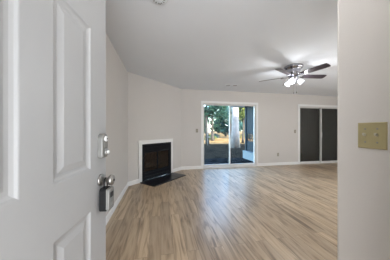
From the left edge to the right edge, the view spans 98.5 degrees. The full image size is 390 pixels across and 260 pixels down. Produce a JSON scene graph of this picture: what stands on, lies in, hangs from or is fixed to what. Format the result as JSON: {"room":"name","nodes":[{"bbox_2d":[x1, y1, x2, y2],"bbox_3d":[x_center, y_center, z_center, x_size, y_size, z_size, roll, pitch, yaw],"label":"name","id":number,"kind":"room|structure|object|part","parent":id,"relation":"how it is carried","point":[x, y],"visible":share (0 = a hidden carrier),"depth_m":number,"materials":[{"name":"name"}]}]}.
{"room":"entryway","nodes":[
{"label":"entryway","id":0,"kind":"room"},
{"bbox_2d":[106,34,127,214],"bbox_3d":[-1.127,-0.020,1.786,0.120,2.440,3.632,0,0,-11],"label":"wall","id":1,"kind":"structure","parent":0,"point":[116,72],"depth_m":2.66,"materials":[{"name":"grey paint"}]},
{"bbox_2d":[106,183,128,224],"bbox_3d":[-1.062,1.153,1.805,0.014,0.095,3.620,0,0,-11],"label":"baseboard","id":2,"kind":"structure","parent":1,"relation":"attached to","point":[108,216],"depth_m":2.57,"materials":[{"name":"white wood"}]},
{"bbox_2d":[128,72,180,181],"bbox_3d":[-0.971,-0.020,4.357,0.120,2.440,1.803,0,0,34],"label":"wall","id":3,"kind":"structure","parent":0,"point":[154,107],"depth_m":4.09,"materials":[{"name":"grey paint"}]},
{"bbox_2d":[128,179,138,185],"bbox_3d":[-1.349,1.153,3.682,0.014,0.095,0.262,0,0,34],"label":"baseboard","id":4,"kind":"structure","parent":3,"relation":"attached to","point":[136,181],"depth_m":3.69,"materials":[{"name":"white wood"}]},
{"bbox_2d":[173,167,181,171],"bbox_3d":[-0.521,1.153,4.900,0.014,0.095,0.398,0,0,34],"label":"baseboard","id":5,"kind":"structure","parent":3,"relation":"attached to","point":[178,168],"depth_m":4.90,"materials":[{"name":"white wood"}]},
{"bbox_2d":[106,163,336,259],"bbox_3d":[2.562,1.260,3.095,7.950,0.120,5.350,0,0,-11],"label":"floor","id":6,"kind":"structure","parent":0,"point":[276,212],"depth_m":2.30,"materials":[{"name":"laminate"}]},
{"bbox_2d":[138,139,172,182],"bbox_3d":[-1.163,0.720,4.405,0.548,0.960,1.151,0,0,34],"label":"fireplace","id":7,"kind":"object","parent":6,"relation":"on","point":[160,150],"visible":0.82,"depth_m":4.31,"materials":[{"name":"black metal"}]},
{"bbox_3d":[-1.079,0.767,4.104,0.014,0.463,0.421,0,0,34],"label":"glass door","id":8,"kind":"part","parent":7,"relation":"part of","materials":[{"name":"black glass"}]},
{"bbox_2d":[145,163,159,167],"bbox_3d":[-1.110,0.920,4.376,0.082,0.089,0.486,0,0,34],"label":"log","id":9,"kind":"object","parent":7,"relation":"on","point":[154,164],"visible":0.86,"depth_m":4.32,"materials":[{"name":"wood"}]},
{"bbox_3d":[-0.962,1.108,4.282,0.040,0.160,0.850,0,0,34],"label":"panel","id":10,"kind":"part","parent":7,"relation":"part of","materials":[{"name":"black metal"}]},
{"bbox_3d":[-0.840,0.767,4.456,0.014,0.463,0.421,0,0,34],"label":"glass door","id":11,"kind":"part","parent":7,"relation":"part of","materials":[{"name":"black glass"}]},
{"bbox_2d":[140,172,185,186],"bbox_3d":[-0.747,1.193,4.124,0.487,0.014,1.100,0,0,34],"label":"hearth","id":12,"kind":"object","parent":6,"relation":"on","point":[157,181],"visible":1,"depth_m":4.03,"materials":[{"name":"tile"}]},
{"bbox_2d":[106,0,336,95],"bbox_3d":[2.562,-1.340,3.095,7.950,0.200,5.350,0,0,-11],"label":"ceiling","id":13,"kind":"structure","parent":0,"point":[182,44],"depth_m":2.38,"materials":[{"name":"paint"}]},
{"bbox_2d":[151,0,167,4],"bbox_3d":[-0.334,-1.221,1.550,0.180,0.037,0.180,0,0,-11],"label":"smoke detector","id":14,"kind":"object","parent":13,"relation":"attached to","point":[158,2],"visible":1,"depth_m":1.58,"materials":[{"name":"plastic"}]},
{"bbox_2d":[259,63,330,93],"bbox_3d":[1.953,-0.971,3.270,1.221,0.539,1.221,0,0,-11],"label":"ceiling fan","id":15,"kind":"object","parent":13,"relation":"hanging from","point":[292,71],"visible":1,"depth_m":3.19,"materials":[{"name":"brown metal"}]},
{"bbox_3d":[1.607,-1.050,3.034,0.465,0.037,0.131,0,0,-38],"label":"blade","id":16,"kind":"part","parent":15,"relation":"part of","materials":[{"name":"brown wood"}]},
{"bbox_3d":[2.333,-1.050,3.305,0.465,0.037,0.131,0,0,-2],"label":"blade","id":17,"kind":"part","parent":15,"relation":"part of","materials":[{"name":"brown wood"}]},
{"bbox_3d":[2.068,-1.050,2.906,0.131,0.037,0.465,0,0,-20],"label":"blade","id":18,"kind":"part","parent":15,"relation":"part of","materials":[{"name":"brown wood"}]},
{"bbox_2d":[181,89,336,166],"bbox_3d":[2.683,-0.020,5.772,6.350,2.440,0.150,0,0,-11],"label":"wall","id":19,"kind":"structure","parent":0,"point":[277,113],"depth_m":5.63,"materials":[{"name":"grey paint"}]},
{"bbox_2d":[182,166,200,169],"bbox_3d":[-0.107,1.153,5.124,0.625,0.095,0.014,0,0,-11],"label":"baseboard","id":20,"kind":"structure","parent":19,"relation":"attached to","point":[184,167],"depth_m":5.11,"materials":[{"name":"white wood"}]},
{"bbox_2d":[201,101,257,168],"bbox_3d":[1.127,0.149,5.432,1.939,2.102,0.160,0,0,-11],"label":"door","id":21,"kind":"structure","parent":19,"relation":"in","point":[216,103],"depth_m":5.40,"materials":[{"name":"white metal"}]},
{"bbox_3d":[0.697,0.168,5.383,0.912,1.975,0.035,0,0,-11],"label":"sliding panel","id":22,"kind":"part","parent":21,"relation":"part of","materials":[{"name":"clear glass"}]},
{"bbox_3d":[1.552,0.168,5.505,0.912,1.975,0.035,0,0,-11],"label":"sliding panel","id":23,"kind":"part","parent":21,"relation":"part of","materials":[{"name":"clear glass"}]},
{"bbox_2d":[258,162,297,165],"bbox_3d":[2.848,1.153,5.722,1.555,0.095,0.014,0,0,-11],"label":"baseboard","id":24,"kind":"structure","parent":19,"relation":"attached to","point":[276,163],"depth_m":5.71,"materials":[{"name":"white wood"}]},
{"bbox_2d":[298,104,336,163],"bbox_3d":[4.591,0.149,6.133,2.029,2.102,0.160,0,0,-11],"label":"door","id":25,"kind":"structure","parent":19,"relation":"in","point":[320,107],"depth_m":6.10,"materials":[{"name":"white metal"}]},
{"bbox_3d":[4.139,0.180,6.080,0.958,2.000,0.035,0,0,-11],"label":"sliding panel","id":26,"kind":"part","parent":25,"relation":"part of","materials":[{"name":"white metal"}]},
{"bbox_3d":[5.038,0.180,6.211,0.958,2.000,0.035,0,0,-11],"label":"sliding panel","id":27,"kind":"part","parent":25,"relation":"part of","materials":[{"name":"white metal"}]},
{"bbox_2d":[300,108,336,161],"bbox_3d":[4.693,0.140,6.287,2.284,2.080,0.050,0,0,-11],"label":"vertical blind","id":28,"kind":"object","parent":19,"relation":"attached to","point":[309,117],"visible":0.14,"depth_m":6.25,"materials":[{"name":"fabric"}]},
{"bbox_2d":[339,0,389,259],"bbox_3d":[0.882,-0.020,0.633,0.120,2.440,0.575,0,0,-11],"label":"wall","id":29,"kind":"structure","parent":0,"point":[376,26],"depth_m":0.74,"materials":[{"name":"grey paint"}]},
{"bbox_2d":[337,0,338,259],"bbox_3d":[0.771,-0.020,0.900,0.012,2.440,0.012,0,0,-11],"label":"trim","id":30,"kind":"structure","parent":29,"relation":"attached to","point":[337,0],"depth_m":0.90,"materials":[{"name":"grey paint"}]},
{"bbox_2d":[358,122,387,149],"bbox_3d":[0.787,0.025,0.753,0.019,0.118,0.106,0,0,-11],"label":"light switch","id":31,"kind":"object","parent":29,"relation":"attached to","point":[371,135],"visible":1,"depth_m":0.74,"materials":[{"name":"beige plastic"},{"name":"small metal screws"}]},
{"bbox_3d":[0.100,-0.020,0.110,1.860,2.440,0.140,0,0,-11],"label":"doorway","id":32,"kind":"structure","parent":0,"visible":0},
{"bbox_2d":[0,0,114,259],"bbox_3d":[-0.485,0.177,0.528,0.120,2.022,0.927,0,0,-3],"label":"door","id":33,"kind":"structure","parent":32,"relation":"attached to","point":[54,150],"depth_m":0.58,"materials":[{"name":"paint"}]},
{"bbox_2d":[99,177,113,211],"bbox_3d":[-0.482,0.349,0.923,0.052,0.178,0.070,0,0,-3],"label":"lockbox","id":34,"kind":"object","parent":33,"relation":"hanging from","point":[106,193],"visible":0.96,"depth_m":0.89,"materials":[{"name":"grey metal"}]},
{"bbox_3d":[-0.477,0.274,0.924,0.061,0.057,0.057,0,0,-3],"label":"knob","id":35,"kind":"part","parent":33,"relation":"part of","materials":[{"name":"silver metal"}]},
{"label":"outside","id":36,"kind":"structure","parent":0,"visible":0},
{"bbox_2d":[204,131,252,158],"bbox_3d":[8.287,1.028,59.836,160.000,0.644,100.000,0,0,-11],"label":"ground","id":37,"kind":"structure","parent":36,"point":[218,148],"depth_m":11.85,"materials":[{"name":"brown soil"}]},
{"bbox_2d":[204,105,223,143],"bbox_3d":[1.137,-1.474,15.005,3.338,5.611,3.237,0,0,-11],"label":"tree","id":38,"kind":"object","parent":37,"relation":"on","point":[214,109],"visible":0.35,"depth_m":14.95,"materials":[{"name":"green plant"}]},
{"bbox_2d":[204,105,228,140],"bbox_3d":[2.385,-1.486,20.459,3.966,5.614,4.395,0,0,23],"label":"tree","id":39,"kind":"object","parent":37,"relation":"on","point":[212,128],"visible":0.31,"depth_m":19.67,"materials":[{"name":"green plant"}]},
{"bbox_2d":[214,108,240,135],"bbox_3d":[6.139,-2.093,31.378,4.716,6.612,5.969,0,0,38],"label":"tree","id":40,"kind":"object","parent":37,"relation":"on","point":[228,108],"visible":0.06,"depth_m":30.38,"materials":[{"name":"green plant"}]},
{"bbox_2d":[204,158,253,164],"bbox_3d":[2.209,1.355,6.722,9.000,0.190,1.900,0,0,-11],"label":"floor","id":41,"kind":"structure","parent":37,"relation":"on","point":[216,160],"depth_m":6.72,"materials":[{"name":"concrete"}]},
{"bbox_2d":[242,150,253,161],"bbox_3d":[2.307,1.090,7.059,0.155,0.340,1.080,0,0,-11],"label":"storage bench","id":42,"kind":"object","parent":41,"relation":"on","point":[248,155],"visible":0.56,"depth_m":7.05,"materials":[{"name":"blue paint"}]},
{"bbox_2d":[245,106,253,151],"bbox_3d":[2.495,0.070,6.771,0.100,2.380,1.798,0,0,-11],"label":"screen","id":43,"kind":"object","parent":41,"relation":"on","point":[249,110],"visible":0.3,"depth_m":7.30,"materials":[{"name":"blue"}]},
{"bbox_3d":[2.327,0.070,7.603,0.100,2.380,0.100,0,0,-11],"label":"post","id":44,"kind":"part","parent":43,"relation":"part of","materials":[{"name":"grey"}]},
{"bbox_2d":[219,106,244,138],"bbox_3d":[4.959,-1.382,24.074,3.988,5.414,4.190,0,0,-11],"label":"tree","id":45,"kind":"object","parent":37,"relation":"on","point":[224,130],"visible":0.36,"depth_m":23.91,"materials":[{"name":"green plant"}]},
{"bbox_2d":[230,107,239,147],"bbox_3d":[3.044,-3.238,12.008,3.624,9.168,4.538,0,0,39],"label":"tree","id":46,"kind":"object","parent":37,"relation":"on","point":[235,137],"visible":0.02,"depth_m":11.98,"materials":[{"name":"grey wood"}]},
{"bbox_2d":[238,107,244,142],"bbox_3d":[5.025,-1.169,16.945,2.720,5.064,2.581,0,0,29],"label":"tree","id":47,"kind":"object","parent":37,"relation":"on","point":[242,109],"visible":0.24,"depth_m":16.62,"materials":[{"name":"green plant"}]}
]}

